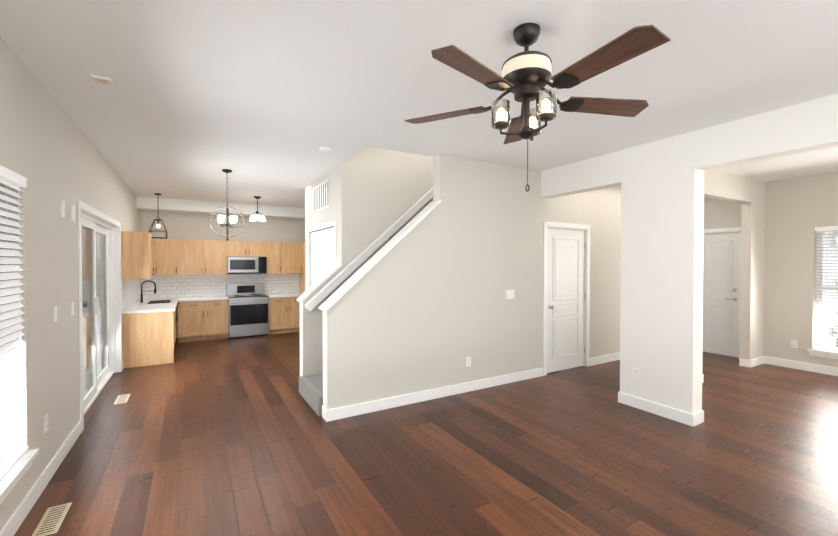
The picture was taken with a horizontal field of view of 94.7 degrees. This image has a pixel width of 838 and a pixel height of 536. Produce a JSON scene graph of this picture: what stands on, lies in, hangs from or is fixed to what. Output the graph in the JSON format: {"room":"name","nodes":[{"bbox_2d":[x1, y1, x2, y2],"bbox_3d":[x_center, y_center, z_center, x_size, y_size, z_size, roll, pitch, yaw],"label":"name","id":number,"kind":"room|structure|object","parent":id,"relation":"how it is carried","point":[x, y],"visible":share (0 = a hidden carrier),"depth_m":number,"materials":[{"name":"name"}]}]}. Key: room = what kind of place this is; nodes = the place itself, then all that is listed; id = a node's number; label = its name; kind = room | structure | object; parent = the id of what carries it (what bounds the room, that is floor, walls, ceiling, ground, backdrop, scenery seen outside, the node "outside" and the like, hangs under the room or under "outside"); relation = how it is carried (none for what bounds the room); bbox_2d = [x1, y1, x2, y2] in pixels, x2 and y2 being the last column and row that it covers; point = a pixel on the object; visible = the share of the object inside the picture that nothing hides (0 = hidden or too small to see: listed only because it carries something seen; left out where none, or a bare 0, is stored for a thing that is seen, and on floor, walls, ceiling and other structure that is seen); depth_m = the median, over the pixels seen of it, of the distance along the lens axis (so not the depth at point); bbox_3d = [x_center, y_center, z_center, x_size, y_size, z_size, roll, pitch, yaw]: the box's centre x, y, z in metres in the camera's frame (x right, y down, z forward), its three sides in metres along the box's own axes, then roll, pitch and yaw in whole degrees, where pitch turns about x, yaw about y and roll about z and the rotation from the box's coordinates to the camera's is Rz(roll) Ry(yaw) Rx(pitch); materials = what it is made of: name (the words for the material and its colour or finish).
{"room":"living room","nodes":[
{"label":"living room","id":0,"kind":"room"},
{"bbox_2d":[0,37,138,529],"bbox_3d":[-2.812,0.116,2.826,0.200,2.780,11.270,0,1,-30],"label":"wall","id":1,"kind":"structure","parent":0,"point":[50,153],"depth_m":2.77,"materials":[{"name":"beige paint"}]},
{"bbox_2d":[0,165,38,503],"bbox_3d":[-2.279,0.349,1.994,0.215,1.798,0.930,0,1,-30],"label":"window","id":2,"kind":"structure","parent":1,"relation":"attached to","point":[16,460],"depth_m":2.22,"materials":[{"name":"white plastic"}]},
{"bbox_2d":[0,420,81,535],"bbox_3d":[-2.329,1.457,2.231,0.015,0.115,2.965,0,1,-30],"label":"baseboard","id":3,"kind":"structure","parent":1,"relation":"attached to","point":[11,526],"depth_m":2.54,"materials":[{"name":"white"}]},
{"bbox_2d":[44,413,47,432],"bbox_3d":[-2.613,1.088,2.706,0.008,0.115,0.072,0,1,-30],"label":"outlet","id":4,"kind":"object","parent":1,"relation":"attached to","point":[45,423],"visible":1,"depth_m":2.70,"materials":[{"name":"white plastic"}]},
{"bbox_2d":[53,306,56,321],"bbox_3d":[-2.733,0.345,2.904,0.010,0.115,0.072,0,1,-30],"label":"light switch","id":5,"kind":"object","parent":1,"relation":"attached to","point":[55,312],"visible":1,"depth_m":2.89,"materials":[{"name":"white plastic"}]},
{"bbox_2d":[60,200,64,217],"bbox_3d":[-2.825,-0.467,3.060,0.021,0.140,0.040,0,1,-30],"label":"wall bracket","id":6,"kind":"object","parent":1,"relation":"attached to","point":[62,208],"depth_m":3.04,"materials":[{"name":"white plastic"}]},
{"bbox_2d":[71,302,73,315],"bbox_3d":[-2.976,0.350,3.318,0.010,0.115,0.072,0,1,-30],"label":"light switch","id":7,"kind":"object","parent":1,"relation":"attached to","point":[72,308],"visible":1,"depth_m":3.31,"materials":[{"name":"white plastic"}]},
{"bbox_2d":[71,205,74,221],"bbox_3d":[-2.981,-0.471,3.327,0.021,0.140,0.040,0,1,-30],"label":"wall bracket","id":8,"kind":"object","parent":1,"relation":"attached to","point":[72,206],"depth_m":3.31,"materials":[{"name":"white plastic"}]},
{"bbox_2d":[77,200,121,430],"bbox_3d":[-3.736,0.427,4.462,0.176,2.115,2.310,0,1,-30],"label":"sliding glass door","id":9,"kind":"structure","parent":1,"relation":"in","point":[99,288],"depth_m":4.72,"materials":[{"name":"white"}]},
{"bbox_2d":[122,279,139,310],"bbox_3d":[-4.913,0.387,6.612,0.002,0.463,2.220,0,1,-30],"label":"backsplash","id":10,"kind":"structure","parent":1,"relation":"attached to","point":[130,291],"depth_m":6.32,"materials":[{"name":"tile"}]},
{"bbox_2d":[121,231,152,278],"bbox_3d":[-4.318,-0.188,5.917,0.328,0.704,0.467,0,1,-30],"label":"upper cabinet","id":11,"kind":"object","parent":1,"relation":"attached to","point":[137,247],"depth_m":5.73,"materials":[{"name":"brown wood"}]},
{"bbox_2d":[136,196,304,219],"bbox_3d":[-3.644,-1.244,8.377,4.000,0.210,0.420,0,1,-30],"label":"ceiling soffit","id":12,"kind":"structure","parent":0,"point":[172,205],"depth_m":7.87,"materials":[{"name":"white paint"}]},
{"bbox_2d":[139,210,304,337],"bbox_3d":[-3.714,0.036,8.713,4.200,2.780,0.200,0,1,-30],"label":"wall","id":13,"kind":"structure","parent":0,"point":[187,226],"depth_m":8.22,"materials":[{"name":"beige paint"}]},
{"bbox_2d":[153,239,164,274],"bbox_3d":[-5.221,-0.210,7.516,0.387,0.704,0.327,0,1,-30],"label":"upper cabinet","id":14,"kind":"object","parent":13,"relation":"attached to","point":[158,244],"depth_m":7.45,"materials":[{"name":"brown wood"}]},
{"bbox_2d":[165,239,184,274],"bbox_3d":[-4.964,-0.212,7.667,0.449,0.704,0.327,0,1,-30],"label":"upper cabinet","id":15,"kind":"object","parent":13,"relation":"attached to","point":[174,248],"depth_m":7.58,"materials":[{"name":"brown wood"}]},
{"bbox_2d":[185,240,208,274],"bbox_3d":[-4.636,-0.215,7.859,0.549,0.704,0.327,0,1,-30],"label":"upper cabinet","id":16,"kind":"object","parent":13,"relation":"attached to","point":[196,251],"depth_m":7.78,"materials":[{"name":"brown wood"}]},
{"bbox_2d":[209,240,228,274],"bbox_3d":[-4.291,-0.217,8.061,0.489,0.704,0.327,0,1,-30],"label":"upper cabinet","id":17,"kind":"object","parent":13,"relation":"attached to","point":[218,250],"depth_m":7.97,"materials":[{"name":"brown wood"}]},
{"bbox_2d":[140,273,298,298],"bbox_3d":[-4.147,0.364,8.346,3.062,0.463,0.002,0,1,-30],"label":"backsplash","id":18,"kind":"structure","parent":13,"relation":"attached to","point":[171,286],"depth_m":8.16,"materials":[{"name":"tile"}]},
{"bbox_2d":[229,241,252,256],"bbox_3d":[-3.889,-0.408,8.294,0.442,0.329,0.327,0,1,-30],"label":"upper cabinet","id":19,"kind":"object","parent":13,"relation":"attached to","point":[236,248],"depth_m":8.18,"materials":[{"name":"brown wood"}]},
{"bbox_2d":[227,257,266,273],"bbox_3d":[-3.719,-0.058,8.330,0.759,0.358,0.446,0,1,-30],"label":"microwave","id":20,"kind":"object","parent":19,"relation":"attached to","point":[246,265],"visible":0.98,"depth_m":8.17,"materials":[{"name":"silver metal"}]},
{"bbox_2d":[253,241,268,258],"bbox_3d":[-3.611,-0.410,8.458,0.442,0.329,0.327,0,1,-30],"label":"upper cabinet","id":21,"kind":"object","parent":13,"relation":"attached to","point":[260,249],"depth_m":8.38,"materials":[{"name":"brown wood"}]},
{"bbox_2d":[267,243,284,273],"bbox_3d":[-3.252,-0.226,8.671,0.390,0.704,0.327,0,1,-30],"label":"upper cabinet","id":22,"kind":"object","parent":13,"relation":"attached to","point":[276,261],"depth_m":8.55,"materials":[{"name":"brown wood"}]},
{"bbox_2d":[285,243,304,274],"bbox_3d":[-2.964,-0.228,8.839,0.514,0.704,0.327,0,1,-30],"label":"upper cabinet","id":23,"kind":"object","parent":13,"relation":"attached to","point":[294,261],"depth_m":8.74,"materials":[{"name":"brown wood"}]},
{"bbox_2d":[301,243,304,254],"bbox_3d":[-2.450,-0.430,8.982,0.520,0.304,0.596,0,1,-30],"label":"upper cabinet","id":24,"kind":"object","parent":13,"relation":"attached to","point":[302,244],"depth_m":8.79,"materials":[{"name":"brown wood"}]},
{"bbox_2d":[305,187,306,290],"bbox_3d":[-1.200,0.064,6.698,1.500,2.780,0.120,0,1,-30],"label":"wall","id":25,"kind":"structure","parent":0,"point":[305,238],"depth_m":6.32,"materials":[{"name":"beige paint"}]},
{"bbox_2d":[307,166,337,288],"bbox_3d":[-1.375,0.078,5.633,0.120,2.780,1.540,0,1,-30],"label":"wall","id":26,"kind":"structure","parent":0,"point":[327,215],"depth_m":5.43,"materials":[{"name":"beige paint"}]},
{"bbox_2d":[313,179,328,212],"bbox_3d":[-1.418,-1.021,5.558,0.012,0.380,0.800,0,1,-30],"label":"air vent","id":27,"kind":"object","parent":26,"relation":"in","point":[320,196],"visible":1,"depth_m":5.50,"materials":[{"name":"white metal"}]},
{"bbox_2d":[308,220,336,288],"bbox_3d":[-1.419,0.424,5.577,0.015,2.090,1.400,0,1,-30],"label":"door frame","id":28,"kind":"structure","parent":26,"relation":"attached to","point":[326,225],"depth_m":5.37,"materials":[{"name":"white"}]},
{"bbox_2d":[311,227,333,285],"bbox_3d":[-1.399,0.452,5.589,0.055,2.003,1.256,0,1,-30],"label":"bifold pantry door","id":29,"kind":"structure","parent":26,"relation":"in","point":[322,252],"depth_m":5.60,"materials":[{"name":"white"}]},
{"bbox_2d":[303,146,432,375],"bbox_3d":[0.094,-1.230,5.503,3.500,5.400,0.140,0,1,-30],"label":"wall","id":30,"kind":"structure","parent":0,"point":[380,191],"depth_m":4.97,"materials":[{"name":"beige paint"}]},
{"bbox_2d":[296,281,316,375],"bbox_3d":[-1.224,0.654,4.756,0.527,1.422,0.180,0,1,-30],"label":"trim","id":31,"kind":"structure","parent":30,"relation":"attached to","point":[309,291],"depth_m":4.63,"materials":[{"name":"white wood"}]},
{"bbox_2d":[304,187,432,310],"bbox_3d":[-0.060,-0.803,5.264,2.968,2.606,0.121,0,1,-30],"label":"stair handrail","id":32,"kind":"object","parent":30,"relation":"attached to","point":[315,300],"visible":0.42,"depth_m":4.87,"materials":[{"name":"white"}]},
{"bbox_2d":[0,0,837,207],"bbox_3d":[0.923,-1.403,4.995,8.860,0.200,11.270,0,1,-30],"label":"ceiling","id":33,"kind":"structure","parent":0,"point":[264,100],"depth_m":2.57,"materials":[{"name":"white paint"}]},
{"bbox_2d":[91,74,112,85],"bbox_3d":[-2.132,-1.263,2.597,0.100,0.013,0.100,0,1,-30],"label":"ceiling vent","id":34,"kind":"object","parent":33,"relation":"in","point":[101,79],"visible":0.96,"depth_m":2.59,"materials":[{"name":"white"}]},
{"bbox_2d":[149,193,166,238],"bbox_3d":[-4.665,-0.931,6.901,0.262,0.795,0.262,0,1,-30],"label":"pendant lantern","id":35,"kind":"object","parent":33,"relation":"hanging from","point":[154,231],"visible":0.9,"depth_m":6.89,"materials":[{"name":"black metal"}]},
{"bbox_2d":[209,169,244,240],"bbox_3d":[-2.558,-0.833,5.147,0.421,0.942,0.421,0,1,-30],"label":"orb chandelier","id":36,"kind":"object","parent":33,"relation":"hanging from","point":[221,219],"visible":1,"depth_m":5.11,"materials":[{"name":"black metal"}]},
{"bbox_2d":[249,196,265,221],"bbox_3d":[-3.008,-1.108,7.213,0.291,0.449,0.280,0,1,-30],"label":"semi-flush ceiling light","id":37,"kind":"object","parent":33,"relation":"hanging from","point":[256,217],"visible":1,"depth_m":7.20,"materials":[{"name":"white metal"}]},
{"bbox_2d":[319,147,331,152],"bbox_3d":[-1.014,-1.272,4.169,0.136,0.039,0.136,0,1,-30],"label":"smoke detector","id":38,"kind":"object","parent":33,"relation":"attached to","point":[325,149],"visible":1,"depth_m":4.13,"materials":[{"name":"white plastic"}]},
{"bbox_2d":[405,23,670,191],"bbox_3d":[0.593,-0.835,2.017,1.367,0.853,1.313,0,1,-30],"label":"ceiling fan","id":39,"kind":"object","parent":33,"relation":"hanging from","point":[526,77],"visible":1,"depth_m":1.95,"materials":[{"name":"brown wood"}]},
{"bbox_2d":[14,332,837,535],"bbox_3d":[0.923,1.526,5.035,8.860,0.100,11.270,0,1,-30],"label":"floor","id":40,"kind":"structure","parent":0,"point":[228,436],"depth_m":3.03,"materials":[{"name":"brown wood"}]},
{"bbox_2d":[32,502,71,535],"bbox_3d":[-2.201,1.511,2.316,0.115,0.004,0.320,0,1,-30],"label":"floor vent","id":41,"kind":"object","parent":40,"relation":"in","point":[51,521],"visible":1,"depth_m":2.31,"materials":[{"name":"beige metal"}]},
{"bbox_2d":[114,394,130,403],"bbox_3d":[-3.360,1.483,4.372,0.115,0.004,0.320,0,1,-30],"label":"floor vent","id":42,"kind":"object","parent":40,"relation":"in","point":[122,398],"visible":1,"depth_m":4.35,"materials":[{"name":"beige metal"}]},
{"bbox_2d":[122,311,176,367],"bbox_3d":[-4.234,1.062,6.092,0.632,0.800,0.698,0,1,-30],"label":"base cabinet","id":43,"kind":"object","parent":40,"relation":"on","point":[149,327],"depth_m":5.79,"materials":[{"name":"brown wood"}]},
{"bbox_2d":[125,299,176,310],"bbox_3d":[-4.617,0.635,6.758,0.652,0.035,2.266,0,1,-30],"label":"countertop","id":44,"kind":"structure","parent":43,"relation":"on","point":[147,304],"depth_m":6.41,"materials":[{"name":"white stone"}]},
{"bbox_2d":[140,280,155,302],"bbox_3d":[-4.875,0.417,6.951,0.245,0.391,0.123,0,1,-30],"label":"kitchen faucet","id":45,"kind":"object","parent":44,"relation":"on","point":[142,291],"visible":0.98,"depth_m":6.88,"materials":[{"name":"black metal"}]},
{"bbox_2d":[173,311,175,348],"bbox_3d":[-3.959,1.010,6.229,0.048,0.690,0.600,0,1,-30],"label":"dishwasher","id":46,"kind":"object","parent":43,"relation":"attached to","point":[174,312],"visible":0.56,"depth_m":6.44,"materials":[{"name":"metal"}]},
{"bbox_2d":[177,299,208,342],"bbox_3d":[-4.543,1.039,7.775,0.527,0.800,0.596,0,1,-30],"label":"base cabinet","id":47,"kind":"object","parent":40,"relation":"on","point":[193,318],"depth_m":7.53,"materials":[{"name":"brown wood"}]},
{"bbox_2d":[177,296,228,302],"bbox_3d":[-4.377,0.620,7.846,0.862,0.035,0.631,0,1,-30],"label":"countertop","id":48,"kind":"structure","parent":47,"relation":"on","point":[187,299],"depth_m":7.66,"materials":[{"name":"white stone"}]},
{"bbox_2d":[209,299,228,339],"bbox_3d":[-4.216,1.036,7.966,0.468,0.800,0.596,0,1,-30],"label":"base cabinet","id":49,"kind":"object","parent":40,"relation":"on","point":[218,308],"depth_m":7.75,"materials":[{"name":"brown wood"}]},
{"bbox_2d":[226,283,268,338],"bbox_3d":[-3.652,0.890,8.227,0.761,1.085,0.714,0,1,-30],"label":"range oven","id":50,"kind":"object","parent":40,"relation":"on","point":[248,309],"visible":0.96,"depth_m":8.02,"materials":[{"name":"silver metal"}]},
{"bbox_2d":[268,295,292,334],"bbox_3d":[-3.155,1.028,8.589,0.451,0.800,0.596,0,1,-30],"label":"base cabinet","id":51,"kind":"object","parent":40,"relation":"on","point":[280,310],"depth_m":8.36,"materials":[{"name":"brown wood"}]},
{"bbox_2d":[269,291,300,298],"bbox_3d":[-3.001,0.609,8.653,0.787,0.035,0.631,0,1,-30],"label":"countertop","id":52,"kind":"structure","parent":51,"relation":"on","point":[290,296],"depth_m":8.36,"materials":[{"name":"white stone"}]},
{"bbox_2d":[293,295,300,331],"bbox_3d":[-2.869,1.025,8.756,0.450,0.800,0.596,0,1,-30],"label":"base cabinet","id":53,"kind":"object","parent":40,"relation":"on","point":[296,305],"depth_m":8.52,"materials":[{"name":"brown wood"}]},
{"bbox_2d":[299,373,322,415],"bbox_3d":[0.249,-0.015,5.087,3.420,2.980,0.879,0,1,-30],"label":"carpeted stairs","id":54,"kind":"structure","parent":40,"relation":"on","point":[311,389],"depth_m":4.23,"materials":[{"name":"carpet"}]},
{"bbox_2d":[620,392,695,426],"bbox_3d":[2.406,1.434,3.947,0.019,0.115,0.725,0,1,-30],"label":"baseboard","id":55,"kind":"structure","parent":40,"relation":"on","point":[680,416],"depth_m":3.89,"materials":[{"name":"white"}]},
{"bbox_2d":[327,154,620,409],"bbox_3d":[1.850,-1.229,5.414,6.440,5.400,0.140,0,1,-30],"label":"wall","id":56,"kind":"structure","parent":0,"point":[424,304],"depth_m":4.60,"materials":[{"name":"beige paint"}]},
{"bbox_2d":[317,200,441,408],"bbox_3d":[-0.378,0.300,4.128,1.357,2.146,0.200,0,1,-30],"label":"trim","id":57,"kind":"structure","parent":56,"relation":"attached to","point":[359,274],"depth_m":3.99,"materials":[{"name":"white wood"}]},
{"bbox_2d":[324,368,542,421],"bbox_3d":[0.389,1.426,4.518,3.005,0.115,0.040,0,1,-30],"label":"baseboard","id":58,"kind":"structure","parent":56,"relation":"attached to","point":[396,401],"depth_m":4.30,"materials":[{"name":"white"}]},
{"bbox_2d":[466,356,470,366],"bbox_3d":[0.594,1.122,4.622,0.072,0.115,0.008,0,1,-30],"label":"outlet","id":59,"kind":"object","parent":56,"relation":"attached to","point":[468,361],"visible":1,"depth_m":4.62,"materials":[{"name":"white plastic"}]},
{"bbox_2d":[506,290,513,298],"bbox_3d":[1.173,0.337,4.950,0.140,0.115,0.010,0,1,-30],"label":"light switch","id":60,"kind":"object","parent":56,"relation":"attached to","point":[509,294],"visible":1,"depth_m":4.95,"materials":[{"name":"white plastic"}]},
{"bbox_2d":[547,228,584,372],"bbox_3d":[2.117,0.452,5.515,0.828,2.012,0.106,0,1,-30],"label":"closet door","id":61,"kind":"structure","parent":56,"relation":"in","point":[565,300],"depth_m":5.51,"materials":[{"name":"white wood"}]},
{"bbox_2d":[543,222,589,375],"bbox_3d":[2.083,0.417,5.563,0.980,2.105,0.156,0,1,-30],"label":"trim","id":62,"kind":"structure","parent":56,"relation":"attached to","point":[555,225],"depth_m":5.61,"materials":[{"name":"white wood"}]},
{"bbox_2d":[589,352,619,365],"bbox_3d":[3.606,1.401,6.389,2.460,0.115,0.015,0,1,-30],"label":"baseboard","id":63,"kind":"structure","parent":56,"relation":"attached to","point":[616,356],"depth_m":5.94,"materials":[{"name":"white wood"}]},
{"bbox_2d":[541,93,837,413],"bbox_3d":[3.055,0.114,3.011,0.180,2.780,5.255,0,1,-30],"label":"wall","id":64,"kind":"structure","parent":0,"point":[660,183],"depth_m":3.81,"materials":[{"name":"white paint"}]},
{"bbox_2d":[632,367,638,378],"bbox_3d":[2.309,1.119,4.109,0.008,0.115,0.072,0,1,-30],"label":"outlet","id":65,"kind":"object","parent":64,"relation":"attached to","point":[635,372],"visible":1,"depth_m":4.11,"materials":[{"name":"white plastic"}]},
{"bbox_2d":[696,410,703,423],"bbox_3d":[2.611,1.433,3.980,0.015,0.115,0.575,0,1,-30],"label":"baseboard","id":66,"kind":"structure","parent":64,"relation":"attached to","point":[699,415],"depth_m":3.70,"materials":[{"name":"white"}]},
{"bbox_2d":[702,169,765,368],"bbox_3d":[3.838,0.085,5.131,3.315,2.780,0.120,0,1,-30],"label":"wall","id":67,"kind":"structure","parent":0,"point":[748,193],"depth_m":5.72,"materials":[{"name":"beige paint"}]},
{"bbox_2d":[748,356,763,367],"bbox_3d":[5.069,1.409,5.796,0.475,0.115,0.019,0,1,-30],"label":"baseboard","id":68,"kind":"structure","parent":67,"relation":"attached to","point":[760,360],"depth_m":5.77,"materials":[{"name":"white wood"}]},
{"bbox_2d":[704,172,837,367],"bbox_3d":[5.789,0.083,5.278,0.200,2.780,6.800,0,1,-30],"label":"wall","id":69,"kind":"structure","parent":0,"point":[798,210],"depth_m":5.65,"materials":[{"name":"beige paint"}]},
{"bbox_2d":[703,232,739,357],"bbox_3d":[4.939,0.432,6.604,0.100,2.022,0.908,0,1,-30],"label":"entry door","id":70,"kind":"structure","parent":69,"relation":"in","point":[721,276],"depth_m":6.43,"materials":[{"name":"white wood"}]},
{"bbox_2d":[704,227,740,357],"bbox_3d":[4.988,0.397,6.633,0.216,2.115,1.070,0,1,-30],"label":"door frame","id":71,"kind":"structure","parent":69,"relation":"attached to","point":[722,230],"depth_m":6.22,"materials":[{"name":"white wood"}]},
{"bbox_2d":[791,340,797,347],"bbox_3d":[5.471,1.108,5.627,0.008,0.115,0.072,0,1,-30],"label":"outlet","id":72,"kind":"object","parent":69,"relation":"attached to","point":[794,343],"visible":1,"depth_m":5.62,"materials":[{"name":"white plastic"}]},
{"bbox_2d":[764,356,837,375],"bbox_3d":[6.296,1.430,4.220,0.015,0.115,3.970,0,1,-30],"label":"baseboard","id":73,"kind":"structure","parent":69,"relation":"attached to","point":[798,365],"depth_m":5.55,"materials":[{"name":"white wood"}]},
{"bbox_2d":[807,226,837,359],"bbox_3d":[5.860,0.337,5.086,0.215,1.818,1.010,0,1,-30],"label":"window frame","id":74,"kind":"structure","parent":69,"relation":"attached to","point":[821,350],"depth_m":5.39,"materials":[{"name":"white"}]},
{"label":"outside","id":75,"kind":"structure","parent":0,"visible":0},
{"bbox_2d":[821,230,837,346],"bbox_3d":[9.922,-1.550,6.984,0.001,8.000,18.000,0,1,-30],"label":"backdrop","id":76,"kind":"structure","parent":75,"point":[832,305],"depth_m":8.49,"materials":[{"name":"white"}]}
]}

